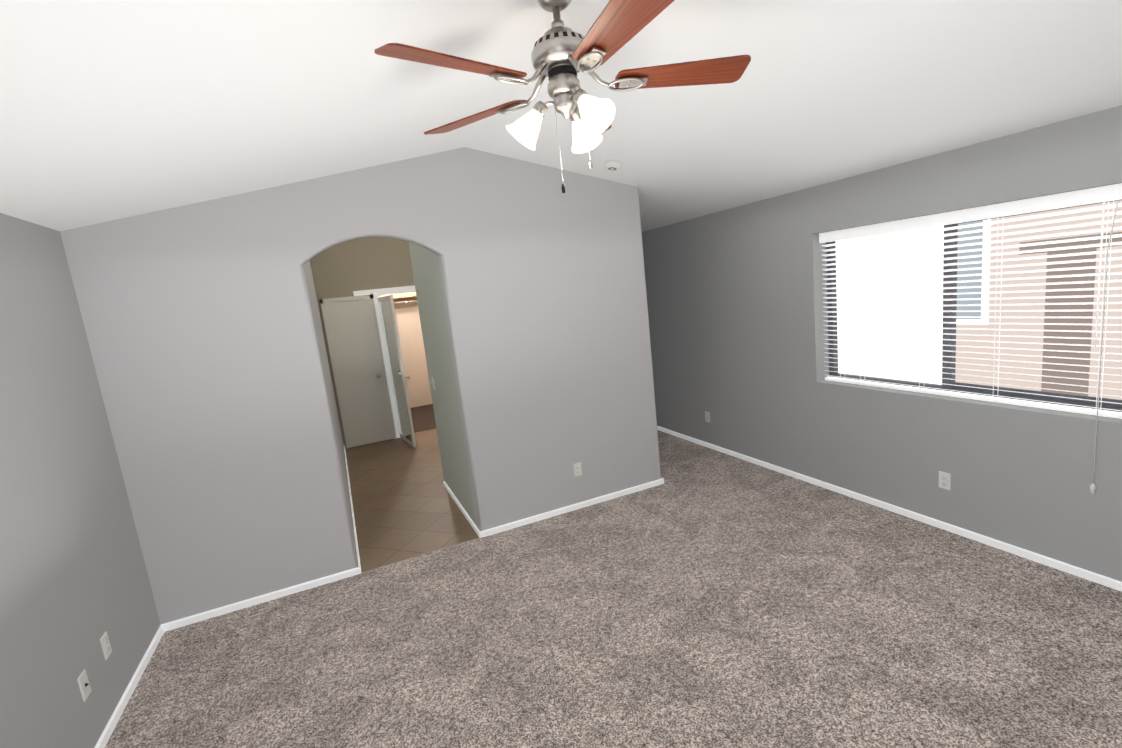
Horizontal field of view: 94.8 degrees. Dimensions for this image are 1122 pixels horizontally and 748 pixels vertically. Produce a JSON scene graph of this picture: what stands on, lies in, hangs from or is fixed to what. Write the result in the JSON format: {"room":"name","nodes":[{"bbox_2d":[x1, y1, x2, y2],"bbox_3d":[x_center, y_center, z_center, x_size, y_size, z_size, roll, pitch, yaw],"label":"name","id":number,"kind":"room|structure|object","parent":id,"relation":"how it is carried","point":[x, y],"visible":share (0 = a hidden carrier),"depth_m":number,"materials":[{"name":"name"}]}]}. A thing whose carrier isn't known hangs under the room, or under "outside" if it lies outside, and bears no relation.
{"room":"empty bedroom","nodes":[
{"label":"empty bedroom","id":0,"kind":"room"},
{"bbox_2d":[0,213,160,747],"bbox_3d":[-1.864,0.551,1.110,0.120,2.700,4.530,-10,10,-23],"label":"wall","id":1,"kind":"structure","parent":0,"point":[75,585],"depth_m":2.43,"materials":[{"name":"grey paint"}]},
{"bbox_2d":[77,669,91,701],"bbox_3d":[-2.172,1.422,2.360,0.016,0.115,0.072,-10,10,-23],"label":"cable wall plate","id":2,"kind":"object","parent":1,"relation":"attached to","point":[84,685],"visible":1,"depth_m":2.35,"materials":[{"name":"white plastic"}]},
{"bbox_2d":[100,631,111,659],"bbox_3d":[-2.288,1.367,2.599,0.010,0.115,0.072,-10,10,-23],"label":"electrical outlet","id":3,"kind":"object","parent":1,"relation":"attached to","point":[105,645],"visible":0.98,"depth_m":2.59,"materials":[{"name":"white plastic"}]},
{"bbox_2d":[94,625,163,747],"bbox_3d":[-1.662,1.841,1.349,0.013,0.048,4.290,-10,10,-23],"label":"baseboard","id":4,"kind":"structure","parent":1,"relation":"attached to","point":[117,713],"depth_m":2.72,"materials":[{"name":"white wood"}]},
{"bbox_2d":[0,0,584,230],"bbox_3d":[-0.935,-1.039,1.348,2.506,0.614,4.530,-10,10,-23],"label":"ceiling","id":5,"kind":"structure","parent":0,"point":[110,110],"depth_m":1.95,"materials":[{"name":"white paint"}]},
{"bbox_2d":[374,0,750,192],"bbox_3d":[0.020,-1.015,1.809,1.293,0.734,1.252,-10,10,-23],"label":"fan","id":6,"kind":"object","parent":5,"relation":"hanging from","point":[562,55],"visible":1,"depth_m":1.78,"materials":[{"name":"brown wood"}]},
{"bbox_2d":[303,260,357,558],"bbox_3d":[-2.537,-0.372,5.329,0.120,3.300,3.860,-10,10,-23],"label":"wall","id":7,"kind":"structure","parent":0,"point":[323,353],"depth_m":4.67,"materials":[{"name":"grey paint"}]},
{"bbox_2d":[344,446,361,573],"bbox_3d":[-2.252,1.226,5.502,0.013,0.048,3.873,-10,10,-23],"label":"baseboard","id":8,"kind":"structure","parent":7,"relation":"attached to","point":[358,557],"depth_m":4.64,"materials":[{"name":"white wood"}]},
{"bbox_2d":[60,147,660,623],"bbox_3d":[-1.056,-0.285,3.813,3.971,3.300,0.120,-10,10,-23],"label":"wall","id":9,"kind":"structure","parent":0,"point":[200,329],"depth_m":3.52,"materials":[{"name":"grey paint"}]},
{"bbox_2d":[161,567,359,631],"bbox_3d":[-2.005,1.524,3.517,1.190,0.048,0.013,-10,10,-23],"label":"baseboard","id":10,"kind":"structure","parent":9,"relation":"attached to","point":[185,621],"depth_m":3.49,"materials":[{"name":"white wood"}]},
{"bbox_2d":[480,478,663,537],"bbox_3d":[0.159,1.135,4.451,1.760,0.048,0.013,-10,10,-23],"label":"baseboard","id":11,"kind":"structure","parent":9,"relation":"attached to","point":[521,522],"depth_m":4.41,"materials":[{"name":"white wood"}]},
{"bbox_2d":[573,462,581,476],"bbox_3d":[0.144,0.817,4.410,0.072,0.115,0.010,-10,10,-23],"label":"outlet","id":12,"kind":"object","parent":9,"relation":"attached to","point":[577,469],"visible":1,"depth_m":4.41,"materials":[{"name":"white plastic"}]},
{"bbox_2d":[310,237,414,447],"bbox_3d":[-2.044,-0.792,7.567,2.661,3.300,0.120,-10,10,-23],"label":"wall","id":13,"kind":"structure","parent":0,"point":[346,269],"depth_m":7.10,"materials":[{"name":"beige paint"}]},
{"bbox_2d":[320,294,396,448],"bbox_3d":[-2.799,-0.028,7.186,0.675,2.085,0.107,-10,10,-23],"label":"bathroom door","id":14,"kind":"structure","parent":13,"relation":"in","point":[355,350],"depth_m":7.19,"materials":[{"name":"white wood"}]},
{"bbox_2d":[353,286,415,437],"bbox_3d":[-2.028,-0.218,7.630,1.620,2.150,0.138,-10,10,-23],"label":"trim","id":15,"kind":"structure","parent":13,"relation":"attached to","point":[387,291],"depth_m":7.32,"materials":[{"name":"white wood"}]},
{"bbox_2d":[377,295,416,447],"bbox_3d":[-2.221,-0.049,7.072,0.113,2.022,0.760,-12,11,-30],"label":"closet door","id":16,"kind":"structure","parent":13,"relation":"in","point":[395,364],"depth_m":6.92,"materials":[{"name":"white wood"}]},
{"bbox_2d":[378,292,432,407],"bbox_3d":[-2.801,-0.779,9.544,2.540,2.800,0.120,-10,10,-23],"label":"wall","id":17,"kind":"structure","parent":0,"point":[412,348],"depth_m":9.54,"materials":[{"name":"beige paint"}]},
{"bbox_2d":[393,295,416,303],"bbox_3d":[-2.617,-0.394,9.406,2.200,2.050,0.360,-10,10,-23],"label":"closet shelf","id":18,"kind":"object","parent":17,"relation":"attached to","point":[405,299],"visible":0.17,"depth_m":9.30,"materials":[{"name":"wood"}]},
{"bbox_2d":[345,428,478,571],"bbox_3d":[-1.126,1.088,6.068,2.781,0.096,3.980,-10,10,-23],"label":"floor","id":19,"kind":"structure","parent":0,"point":[405,506],"depth_m":5.02,"materials":[{"name":"brown tile"}]},
{"bbox_2d":[411,404,435,432],"bbox_3d":[-2.240,0.748,8.880,2.540,0.098,2.100,-10,10,-23],"label":"floor","id":20,"kind":"structure","parent":0,"point":[423,418],"depth_m":8.66,"materials":[{"name":"brown tile"}]},
{"bbox_2d":[408,242,475,524],"bbox_3d":[-1.070,-0.406,4.560,0.120,3.300,1.270,-10,10,-23],"label":"wall","id":21,"kind":"structure","parent":0,"point":[431,305],"depth_m":4.51,"materials":[{"name":"grey paint"}]},
{"bbox_2d":[443,481,480,537],"bbox_3d":[-0.929,1.207,4.735,0.013,0.048,1.403,-10,10,-23],"label":"baseboard","id":22,"kind":"structure","parent":21,"relation":"attached to","point":[469,519],"depth_m":4.58,"materials":[{"name":"white wood"}]},
{"bbox_2d":[105,430,1121,747],"bbox_3d":[0.108,1.415,3.237,5.076,0.100,6.590,-10,10,-23],"label":"floor carpet","id":23,"kind":"object","parent":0,"point":[701,596],"visible":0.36,"depth_m":2.72,"materials":[{"name":"grey carpet"}]},
{"bbox_2d":[465,0,1121,231],"bbox_3d":[0.986,-1.532,3.297,2.660,0.685,6.590,-10,10,-23],"label":"ceiling","id":24,"kind":"structure","parent":0,"point":[818,92],"depth_m":2.51,"materials":[{"name":"white paint"}]},
{"bbox_2d":[604,160,621,170],"bbox_3d":[0.383,-1.544,3.834,0.136,0.041,0.136,3,5,-25],"label":"smoke detector","id":25,"kind":"object","parent":24,"relation":"attached to","point":[612,165],"visible":0.98,"depth_m":3.79,"materials":[{"name":"white plastic"}]},
{"bbox_2d":[642,105,1121,581],"bbox_3d":[2.248,-0.330,4.005,0.210,2.620,6.590,-10,10,-23],"label":"wall","id":26,"kind":"structure","parent":0,"point":[736,305],"depth_m":3.79,"materials":[{"name":"grey paint"}]},
{"bbox_2d":[705,411,709,421],"bbox_3d":[1.586,0.464,5.590,0.010,0.115,0.072,-10,10,-23],"label":"outlet","id":27,"kind":"object","parent":26,"relation":"attached to","point":[707,416],"visible":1,"depth_m":5.58,"materials":[{"name":"white plastic"}]},
{"bbox_2d":[657,426,1121,591],"bbox_3d":[2.285,0.950,4.168,0.013,0.048,6.350,-10,10,-23],"label":"baseboard","id":28,"kind":"structure","parent":26,"relation":"attached to","point":[1069,568],"depth_m":3.54,"materials":[{"name":"white wood"}]},
{"bbox_2d":[939,471,950,489],"bbox_3d":[2.557,0.711,3.442,0.010,0.115,0.072,-10,10,-23],"label":"outlet","id":29,"kind":"object","parent":26,"relation":"attached to","point":[944,480],"visible":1,"depth_m":3.44,"materials":[{"name":"white plastic"}]},
{"bbox_2d":[826,199,1121,411],"bbox_3d":[2.571,-0.452,3.387,0.050,1.190,1.830,-10,10,-23],"label":"window","id":30,"kind":"structure","parent":26,"relation":"in","point":[1057,400],"depth_m":3.39,"materials":[{"name":"grey"}]},
{"bbox_2d":[819,183,1121,493],"bbox_3d":[2.483,-0.235,3.372,0.161,1.586,1.814,-10,10,-23],"label":"window blind","id":31,"kind":"object","parent":30,"relation":"attached to","point":[1104,194],"visible":1,"depth_m":3.10,"materials":[{"name":"white plastic"}]},
{"label":"outside","id":32,"kind":"structure","parent":0,"visible":0},
{"bbox_3d":[8.393,0.303,6.388,11.000,0.100,20.000,-10,10,-23],"label":"ground","id":33,"kind":"structure","parent":32,"visible":0},
{"bbox_2d":[835,200,1121,399],"bbox_3d":[6.669,-2.240,6.255,5.000,5.300,18.300,-10,10,-23],"label":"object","id":34,"kind":"structure","parent":33,"relation":"on","point":[901,371],"depth_m":5.89,"materials":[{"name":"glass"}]}
]}

